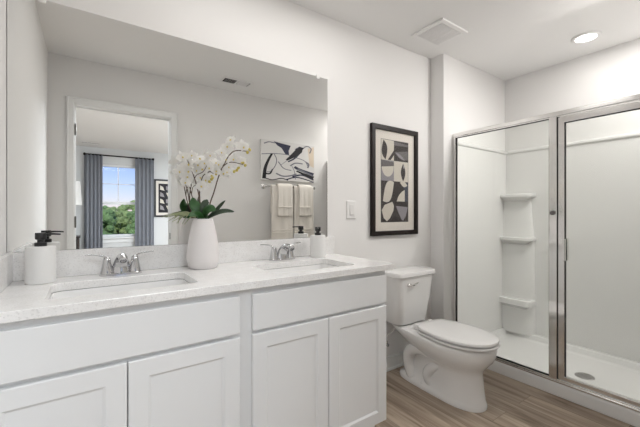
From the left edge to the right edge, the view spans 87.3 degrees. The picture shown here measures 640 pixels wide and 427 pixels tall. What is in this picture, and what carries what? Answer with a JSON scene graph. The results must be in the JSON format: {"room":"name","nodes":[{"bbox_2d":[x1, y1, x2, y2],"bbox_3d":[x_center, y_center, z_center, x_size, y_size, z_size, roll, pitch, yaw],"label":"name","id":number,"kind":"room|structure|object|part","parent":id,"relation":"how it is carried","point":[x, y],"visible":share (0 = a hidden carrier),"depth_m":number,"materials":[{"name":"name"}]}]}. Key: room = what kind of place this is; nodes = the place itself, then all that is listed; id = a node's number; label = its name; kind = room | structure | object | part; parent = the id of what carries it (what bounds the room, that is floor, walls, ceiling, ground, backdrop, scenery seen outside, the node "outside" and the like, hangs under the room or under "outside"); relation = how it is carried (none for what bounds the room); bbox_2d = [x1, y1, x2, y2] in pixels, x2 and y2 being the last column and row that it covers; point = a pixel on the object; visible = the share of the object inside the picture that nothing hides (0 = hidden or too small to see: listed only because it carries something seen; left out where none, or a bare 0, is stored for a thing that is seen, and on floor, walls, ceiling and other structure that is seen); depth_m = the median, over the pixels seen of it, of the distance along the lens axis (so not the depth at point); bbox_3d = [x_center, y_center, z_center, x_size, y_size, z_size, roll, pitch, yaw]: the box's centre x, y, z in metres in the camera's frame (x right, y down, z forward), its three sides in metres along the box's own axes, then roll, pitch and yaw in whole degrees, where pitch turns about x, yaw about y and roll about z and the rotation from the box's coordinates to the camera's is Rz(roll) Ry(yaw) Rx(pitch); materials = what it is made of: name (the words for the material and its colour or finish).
{"room":"bathroom","nodes":[
{"label":"bathroom","id":0,"kind":"room"},
{"bbox_2d":[0,0,6,255],"bbox_3d":[-0.790,-0.054,0.582,0.120,2.438,1.663,0,0,-35],"label":"wall","id":1,"kind":"structure","parent":0,"point":[3,3],"depth_m":1.25,"materials":[{"name":"paint"}]},
{"bbox_2d":[9,0,430,356],"bbox_3d":[0.215,-0.054,2.364,3.802,2.438,0.120,0,0,-35],"label":"wall","id":2,"kind":"structure","parent":0,"point":[371,78],"depth_m":2.25,"materials":[{"name":"paint"}]},
{"bbox_2d":[7,0,327,252],"bbox_3d":[-0.580,-0.362,1.731,1.530,1.030,0.012,0,0,-35],"label":"wall mirror","id":3,"kind":"object","parent":2,"relation":"attached to","point":[101,110],"visible":0.99,"depth_m":1.55,"materials":[{"name":"silver mirror"}]},
{"bbox_2d":[12,236,333,280],"bbox_3d":[-0.560,0.210,1.741,1.576,0.110,0.019,0,0,-35],"label":"backsplash","id":4,"kind":"structure","parent":2,"relation":"attached to","point":[74,262],"depth_m":1.59,"materials":[{"name":"white stone"}]},
{"bbox_2d":[347,201,355,218],"bbox_3d":[0.215,-0.021,2.283,0.080,0.122,0.012,0,0,-35],"label":"light switch","id":5,"kind":"object","parent":2,"relation":"attached to","point":[351,205],"visible":1,"depth_m":2.28,"materials":[{"name":"white plastic"}]},
{"bbox_2d":[386,328,394,346],"bbox_3d":[0.495,0.885,2.417,0.084,0.190,0.111,0,0,-35],"label":"supply valve","id":6,"kind":"object","parent":2,"relation":"attached to","point":[392,331],"visible":0.46,"depth_m":2.41,"materials":[{"name":"silver metal"}]},
{"bbox_2d":[370,122,417,235],"bbox_3d":[0.566,-0.236,2.518,0.496,0.806,0.025,0,0,-35],"label":"framed print","id":7,"kind":"object","parent":2,"relation":"attached to","point":[393,150],"visible":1,"depth_m":2.50,"materials":[{"name":"black wood"}]},
{"bbox_2d":[386,351,403,371],"bbox_3d":[0.492,1.114,2.469,1.052,0.102,0.024,0,0,-35],"label":"baseboard","id":8,"kind":"structure","parent":2,"relation":"attached to","point":[394,361],"depth_m":2.51,"materials":[{"name":"paint"}]},
{"bbox_2d":[288,0,639,80],"bbox_3d":[1.318,-1.323,-0.668,5.445,0.100,6.360,0,0,-35],"label":"ceiling","id":9,"kind":"structure","parent":0,"point":[505,40],"depth_m":2.27,"materials":[{"name":"paint"}]},
{"bbox_2d":[411,18,467,47],"bbox_3d":[0.844,-1.267,2.372,0.290,0.012,0.262,0,0,-35],"label":"exhaust fan","id":10,"kind":"object","parent":9,"relation":"attached to","point":[442,31],"visible":1,"depth_m":2.36,"materials":[{"name":"white plastic"}]},
{"bbox_2d":[419,23,459,43],"bbox_3d":[0.844,-1.266,2.372,0.216,0.009,0.192,0,0,-35],"label":"grille","id":11,"kind":"object","parent":10,"relation":"attached to","point":[440,33],"depth_m":2.37,"materials":[{"name":"white plastic"}]},
{"bbox_2d":[571,30,601,43],"bbox_3d":[1.926,-1.267,2.428,0.176,0.010,0.176,0,0,-35],"label":"recessed light","id":12,"kind":"object","parent":9,"relation":"in","point":[585,37],"visible":1,"depth_m":2.42,"materials":[{"name":"white plastic"}]},
{"bbox_2d":[431,53,504,320],"bbox_3d":[1.349,-0.054,3.004,0.968,2.438,0.122,0,0,-35],"label":"wall","id":13,"kind":"structure","parent":0,"point":[464,97],"depth_m":2.74,"materials":[{"name":"paint"}]},
{"bbox_2d":[375,366,634,426],"bbox_3d":[1.318,1.215,-0.668,5.445,0.100,6.360,0,0,-35],"label":"floor","id":14,"kind":"structure","parent":0,"point":[511,402],"depth_m":1.98,"materials":[{"name":"brown wood"}]},
{"bbox_2d":[0,271,385,426],"bbox_3d":[-0.430,0.731,1.516,1.530,0.869,0.530,0,0,-35],"label":"vanity cabinet","id":15,"kind":"object","parent":14,"relation":"on","point":[308,353],"visible":0.93,"depth_m":1.23,"materials":[{"name":"white paint"}]},
{"bbox_3d":[-0.763,0.772,0.973,0.354,0.591,0.018,0,0,-35],"label":"door","id":16,"kind":"part","parent":15,"relation":"part of","materials":[{"name":"white paint"}]},
{"bbox_3d":[-0.610,0.391,1.080,0.728,0.144,0.018,0,0,-35],"label":"drawer","id":17,"kind":"part","parent":15,"relation":"part of","materials":[{"name":"white paint"}]},
{"bbox_3d":[-0.463,0.772,1.182,0.372,0.591,0.018,0,0,-35],"label":"door","id":18,"kind":"part","parent":15,"relation":"part of","materials":[{"name":"white paint"}]},
{"bbox_2d":[0,254,393,323],"bbox_3d":[-0.410,0.280,1.525,1.576,0.030,0.543,0,0,-35],"label":"countertop","id":19,"kind":"structure","parent":15,"relation":"on","point":[19,301],"depth_m":1.30,"materials":[{"name":"white stone"}]},
{"bbox_2d":[0,253,12,292],"bbox_3d":[-1.045,0.210,1.076,0.020,0.110,0.521,0,0,-35],"label":"side splash","id":20,"kind":"object","parent":19,"relation":"on","point":[6,260],"visible":1,"depth_m":1.19,"materials":[{"name":"white stone"}]},
{"bbox_2d":[24,232,60,284],"bbox_3d":[-1.060,0.170,1.273,0.093,0.190,0.093,0,0,10],"label":"soap dispenser","id":21,"kind":"object","parent":19,"relation":"on","point":[40,258],"visible":1,"depth_m":1.24,"materials":[{"name":"white ceramic"}]},
{"bbox_2d":[24,245,55,284],"bbox_3d":[-1.060,0.196,1.273,0.093,0.139,0.093,0,0,-35],"label":"bottle","id":22,"kind":"object","parent":21,"relation":"attached to","point":[39,260],"depth_m":1.24,"materials":[{"name":"white ceramic"}]},
{"bbox_2d":[49,279,189,298],"bbox_3d":[-0.729,0.373,1.264,0.500,0.154,0.325,0,0,-35],"label":"sink basin","id":23,"kind":"object","parent":19,"relation":"in","point":[153,284],"visible":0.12,"depth_m":1.36,"materials":[{"name":"white ceramic"}]},
{"bbox_2d":[85,251,153,276],"bbox_3d":[-0.835,0.216,1.415,0.258,0.097,0.158,0,0,-35],"label":"faucet","id":24,"kind":"object","parent":19,"relation":"on","point":[121,266],"visible":1,"depth_m":1.42,"materials":[{"name":"silver metal"}]},
{"bbox_3d":[-0.934,0.185,1.404,0.084,0.027,0.018,0,0,-28],"label":"lever","id":25,"kind":"part","parent":24,"relation":"part of","materials":[{"name":"silver metal"}]},
{"bbox_3d":[-0.903,0.221,1.421,0.049,0.072,0.049,0,0,-35],"label":"handle","id":26,"kind":"part","parent":24,"relation":"part of","materials":[{"name":"silver metal"}]},
{"bbox_3d":[-0.860,0.259,1.450,0.160,0.012,0.054,0,0,-35],"label":"plate","id":27,"kind":"part","parent":24,"relation":"part of","materials":[{"name":"silver metal"}]},
{"bbox_3d":[-0.841,0.215,1.423,0.081,0.094,0.136,0,0,-35],"label":"spout","id":28,"kind":"part","parent":24,"relation":"part of","materials":[{"name":"silver metal"}]},
{"bbox_3d":[-0.817,0.221,1.480,0.049,0.072,0.049,0,0,-35],"label":"handle","id":29,"kind":"part","parent":24,"relation":"part of","materials":[{"name":"silver metal"}]},
{"bbox_2d":[187,219,218,269],"bbox_3d":[-0.565,0.146,1.620,0.150,0.237,0.150,0,0,-35],"label":"vase","id":30,"kind":"object","parent":19,"relation":"on","point":[202,247],"visible":0.98,"depth_m":1.56,"materials":[{"name":"white ceramic"}]},
{"bbox_2d":[168,135,250,223],"bbox_3d":[-0.526,-0.157,1.593,0.389,0.424,0.144,0,0,7],"label":"orchid","id":31,"kind":"object","parent":30,"relation":"in","point":[202,164],"visible":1,"depth_m":1.60,"materials":[{"name":"white plant"}]},
{"bbox_3d":[-0.679,-0.207,1.614,0.066,0.054,0.010,-13,35,-8],"label":"flower","id":32,"kind":"part","parent":31,"relation":"part of","materials":[{"name":"white plant"}]},
{"bbox_3d":[-0.649,-0.270,1.575,0.064,0.052,0.010,-30,25,-22],"label":"flower","id":33,"kind":"part","parent":31,"relation":"part of","materials":[{"name":"white plant"}]},
{"bbox_3d":[-0.658,-0.237,1.641,0.072,0.058,0.011,-7,18,11],"label":"flower","id":34,"kind":"part","parent":31,"relation":"part of","materials":[{"name":"white plant"}]},
{"bbox_3d":[-0.649,-0.154,1.625,0.066,0.054,0.010,9,4,12],"label":"flower","id":35,"kind":"part","parent":31,"relation":"part of","materials":[{"name":"white plant"}]},
{"bbox_3d":[-0.648,-0.180,1.635,0.074,0.059,0.011,4,-25,-37],"label":"flower","id":36,"kind":"part","parent":31,"relation":"part of","materials":[{"name":"white plant"}]},
{"bbox_3d":[-0.626,-0.207,1.606,0.074,0.060,0.011,28,33,18],"label":"flower","id":37,"kind":"part","parent":31,"relation":"part of","materials":[{"name":"white plant"}]},
{"bbox_3d":[-0.623,-0.239,1.601,0.072,0.058,0.011,-16,-11,37],"label":"flower","id":38,"kind":"part","parent":31,"relation":"part of","materials":[{"name":"white plant"}]},
{"bbox_3d":[-0.610,-0.278,1.595,0.055,0.045,0.008,-7,-9,-9],"label":"flower","id":39,"kind":"part","parent":31,"relation":"part of","materials":[{"name":"white plant"}]},
{"bbox_3d":[-0.595,-0.108,1.610,0.076,0.287,0.030,0,0,-35],"label":"stem","id":40,"kind":"part","parent":31,"relation":"part of","materials":[{"name":"brown plant"}]},
{"bbox_3d":[-0.588,-0.264,1.624,0.075,0.060,0.012,-24,-25,-50],"label":"flower","id":41,"kind":"part","parent":31,"relation":"part of","materials":[{"name":"white plant"}]},
{"bbox_3d":[-0.587,-0.178,1.645,0.063,0.051,0.010,-22,-13,7],"label":"flower","id":42,"kind":"part","parent":31,"relation":"part of","materials":[{"name":"white plant"}]},
{"bbox_3d":[-0.564,-0.135,1.593,0.072,0.058,0.011,-19,4,23],"label":"flower","id":43,"kind":"part","parent":31,"relation":"part of","materials":[{"name":"white plant"}]},
{"bbox_3d":[-0.566,-0.217,1.626,0.074,0.060,0.011,10,-14,6],"label":"flower","id":44,"kind":"part","parent":31,"relation":"part of","materials":[{"name":"white plant"}]},
{"bbox_3d":[-0.546,-0.240,1.592,0.061,0.049,0.009,-19,-21,24],"label":"flower","id":45,"kind":"part","parent":31,"relation":"part of","materials":[{"name":"white plant"}]},
{"bbox_3d":[-0.560,-0.167,1.648,0.066,0.054,0.010,-8,-5,5],"label":"flower","id":46,"kind":"part","parent":31,"relation":"part of","materials":[{"name":"white plant"}]},
{"bbox_3d":[-0.521,-0.219,1.585,0.063,0.051,0.010,10,15,25],"label":"flower","id":47,"kind":"part","parent":31,"relation":"part of","materials":[{"name":"white plant"}]},
{"bbox_3d":[-0.524,-0.280,1.596,0.055,0.008,0.044,-5,-43,-6],"label":"flower","id":48,"kind":"part","parent":31,"relation":"part of","materials":[{"name":"white plant"}]},
{"bbox_3d":[-0.512,-0.250,1.645,0.057,0.046,0.009,6,-21,-40],"label":"flower","id":49,"kind":"part","parent":31,"relation":"part of","materials":[{"name":"white plant"}]},
{"bbox_3d":[-0.491,-0.207,1.598,0.062,0.050,0.010,17,24,19],"label":"flower","id":50,"kind":"part","parent":31,"relation":"part of","materials":[{"name":"white plant"}]},
{"bbox_3d":[-0.488,-0.238,1.636,0.075,0.060,0.012,0,-34,31],"label":"flower","id":51,"kind":"part","parent":31,"relation":"part of","materials":[{"name":"white plant"}]},
{"bbox_3d":[-0.473,-0.295,1.609,0.055,0.045,0.008,-8,-5,-18],"label":"flower","id":52,"kind":"part","parent":31,"relation":"part of","materials":[{"name":"white plant"}]},
{"bbox_3d":[-0.462,-0.196,1.621,0.069,0.056,0.011,4,-8,19],"label":"flower","id":53,"kind":"part","parent":31,"relation":"part of","materials":[{"name":"white plant"}]},
{"bbox_3d":[-0.458,-0.265,1.636,0.061,0.049,0.009,13,-14,-26],"label":"flower","id":54,"kind":"part","parent":31,"relation":"part of","materials":[{"name":"white plant"}]},
{"bbox_3d":[-0.450,-0.329,1.625,0.070,0.056,0.011,-12,4,12],"label":"flower","id":55,"kind":"part","parent":31,"relation":"part of","materials":[{"name":"white plant"}]},
{"bbox_3d":[-0.453,-0.135,1.625,0.171,0.342,0.109,0,0,-35],"label":"stem","id":56,"kind":"part","parent":31,"relation":"part of","materials":[{"name":"brown plant"}]},
{"bbox_3d":[-0.439,-0.199,1.595,0.054,0.044,0.008,-4,-8,39],"label":"flower","id":57,"kind":"part","parent":31,"relation":"part of","materials":[{"name":"white plant"}]},
{"bbox_3d":[-0.433,-0.223,1.594,0.055,0.044,0.008,-20,-2,26],"label":"flower","id":58,"kind":"part","parent":31,"relation":"part of","materials":[{"name":"white plant"}]},
{"bbox_3d":[-0.415,-0.348,1.578,0.064,0.051,0.010,16,-15,34],"label":"flower","id":59,"kind":"part","parent":31,"relation":"part of","materials":[{"name":"white plant"}]},
{"bbox_3d":[-0.409,-0.263,1.599,0.063,0.051,0.010,20,21,25],"label":"flower","id":60,"kind":"part","parent":31,"relation":"part of","materials":[{"name":"white plant"}]},
{"bbox_3d":[-0.385,-0.331,1.622,0.066,0.054,0.010,7,7,5],"label":"flower","id":61,"kind":"part","parent":31,"relation":"part of","materials":[{"name":"white plant"}]},
{"bbox_3d":[-0.382,-0.252,1.631,0.063,0.051,0.010,-20,-1,14],"label":"flower","id":62,"kind":"part","parent":31,"relation":"part of","materials":[{"name":"white plant"}]},
{"bbox_3d":[-0.363,-0.322,1.597,0.069,0.056,0.011,-4,25,24],"label":"flower","id":63,"kind":"part","parent":31,"relation":"part of","materials":[{"name":"white plant"}]},
{"bbox_2d":[260,242,300,260],"bbox_3d":[-0.189,0.216,1.860,0.258,0.097,0.158,0,0,-35],"label":"faucet","id":64,"kind":"object","parent":19,"relation":"on","point":[285,251],"visible":1,"depth_m":1.86,"materials":[{"name":"silver metal"}]},
{"bbox_3d":[-0.257,0.221,1.867,0.049,0.072,0.049,0,0,-35],"label":"handle","id":65,"kind":"part","parent":64,"relation":"part of","materials":[{"name":"silver metal"}]},
{"bbox_3d":[-0.214,0.259,1.896,0.160,0.012,0.054,0,0,-35],"label":"plate","id":66,"kind":"part","parent":64,"relation":"part of","materials":[{"name":"silver metal"}]},
{"bbox_3d":[-0.195,0.215,1.869,0.081,0.094,0.136,0,0,-35],"label":"spout","id":67,"kind":"part","parent":64,"relation":"part of","materials":[{"name":"silver metal"}]},
{"bbox_3d":[-0.171,0.221,1.926,0.049,0.072,0.049,0,0,-35],"label":"handle","id":68,"kind":"part","parent":64,"relation":"part of","materials":[{"name":"silver metal"}]},
{"bbox_2d":[266,264,338,272],"bbox_3d":[-0.081,0.373,1.705,0.500,0.154,0.325,0,0,-35],"label":"sink basin","id":69,"kind":"object","parent":19,"relation":"in","point":[316,266],"visible":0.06,"depth_m":1.85,"materials":[{"name":"white ceramic"}]},
{"bbox_2d":[310,227,324,257],"bbox_3d":[-0.013,0.175,2.006,0.091,0.180,0.091,0,0,44],"label":"soap dispenser","id":70,"kind":"object","parent":19,"relation":"on","point":[317,241],"visible":1,"depth_m":1.97,"materials":[{"name":"white ceramic"}]},
{"bbox_3d":[-0.116,0.772,1.422,0.366,0.591,0.018,0,0,-35],"label":"door","id":71,"kind":"part","parent":15,"relation":"part of","materials":[{"name":"white paint"}]},
{"bbox_3d":[0.036,0.391,1.528,0.738,0.144,0.018,0,0,-35],"label":"drawer","id":72,"kind":"part","parent":15,"relation":"part of","materials":[{"name":"white paint"}]},
{"bbox_3d":[0.188,0.772,1.634,0.368,0.591,0.018,0,0,-35],"label":"door","id":73,"kind":"part","parent":15,"relation":"part of","materials":[{"name":"white paint"}]},
{"bbox_2d":[385,266,499,412],"bbox_3d":[0.794,0.788,2.222,0.424,0.758,0.749,0,0,-35],"label":"toilet","id":74,"kind":"object","parent":14,"relation":"on","point":[446,359],"visible":0.99,"depth_m":2.14,"materials":[{"name":"white ceramic"}]},
{"bbox_3d":[0.638,0.620,2.447,0.400,0.346,0.191,0,0,-35],"label":"tank","id":75,"kind":"part","parent":74,"relation":"part of","materials":[{"name":"white ceramic"}]},
{"bbox_3d":[0.640,0.427,2.444,0.424,0.038,0.210,0,0,-35],"label":"tank lid","id":76,"kind":"part","parent":74,"relation":"part of","materials":[{"name":"white ceramic"}]},
{"bbox_3d":[0.643,0.496,2.316,0.083,0.030,0.038,0,0,-35],"label":"flush lever","id":77,"kind":"part","parent":74,"relation":"part of","materials":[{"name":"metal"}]},
{"bbox_3d":[0.870,0.778,2.113,0.364,0.012,0.484,0,0,-35],"label":"seat","id":78,"kind":"part","parent":74,"relation":"part of","materials":[{"name":"white plastic"}]},
{"bbox_3d":[0.870,0.751,2.113,0.360,0.024,0.475,0,0,-35],"label":"lid","id":79,"kind":"part","parent":74,"relation":"part of","materials":[{"name":"white plastic"}]},
{"bbox_2d":[457,132,639,426],"bbox_3d":[1.869,0.289,2.352,0.856,1.752,1.537,0,0,-35],"label":"shower surround","id":80,"kind":"object","parent":14,"relation":"on","point":[503,196],"visible":0.93,"depth_m":2.73,"materials":[{"name":"white plastic"}]},
{"bbox_3d":[1.452,0.251,2.979,0.826,1.676,0.032,0,0,-35],"label":"wall panel","id":81,"kind":"part","parent":80,"relation":"part of","materials":[{"name":"white plastic"}]},
{"bbox_2d":[499,296,535,308],"bbox_3d":[1.798,0.821,3.057,0.130,0.088,0.262,0,0,-35],"label":"shelf","id":82,"kind":"object","parent":80,"relation":"attached to","point":[509,302],"depth_m":3.02,"materials":[{"name":"white plastic"}]},
{"bbox_2d":[500,236,535,243],"bbox_3d":[1.802,0.251,3.060,0.120,0.066,0.262,0,0,-35],"label":"shelf","id":83,"kind":"object","parent":80,"relation":"attached to","point":[503,239],"depth_m":3.02,"materials":[{"name":"white plastic"}]},
{"bbox_2d":[500,193,535,200],"bbox_3d":[1.804,-0.140,3.062,0.115,0.064,0.262,0,0,-35],"label":"shelf","id":84,"kind":"object","parent":80,"relation":"attached to","point":[503,196],"depth_m":3.03,"materials":[{"name":"white plastic"}]},
{"bbox_2d":[453,94,639,412],"bbox_3d":[1.542,0.218,2.125,0.080,1.730,1.537,0,0,-35],"label":"shower door frame","id":85,"kind":"structure","parent":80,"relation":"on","point":[558,242],"depth_m":2.14,"materials":[{"name":"metal"}]},
{"bbox_3d":[1.512,0.224,2.167,0.038,1.686,0.046,0,0,-35],"label":"post","id":86,"kind":"part","parent":85,"relation":"part of","materials":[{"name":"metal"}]},
{"bbox_3d":[1.549,0.232,2.115,0.080,0.142,0.014,0,0,-35],"label":"handle","id":87,"kind":"part","parent":85,"relation":"part of","materials":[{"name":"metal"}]},
{"bbox_3d":[1.746,0.224,1.830,0.030,1.662,0.767,0,0,-35],"label":"door","id":88,"kind":"part","parent":85,"relation":"part of","materials":[{"name":"glass"}]},
{"bbox_3d":[2.207,0.251,2.587,0.033,1.676,1.537,0,0,-35],"label":"wall panel","id":89,"kind":"part","parent":80,"relation":"part of","materials":[{"name":"white plastic"}]},
{"bbox_2d":[505,38,639,151],"bbox_3d":[2.236,-0.054,2.681,0.120,2.438,1.663,0,0,-35],"label":"wall","id":90,"kind":"structure","parent":0,"point":[613,72],"depth_m":2.75,"materials":[{"name":"paint"}]}
]}

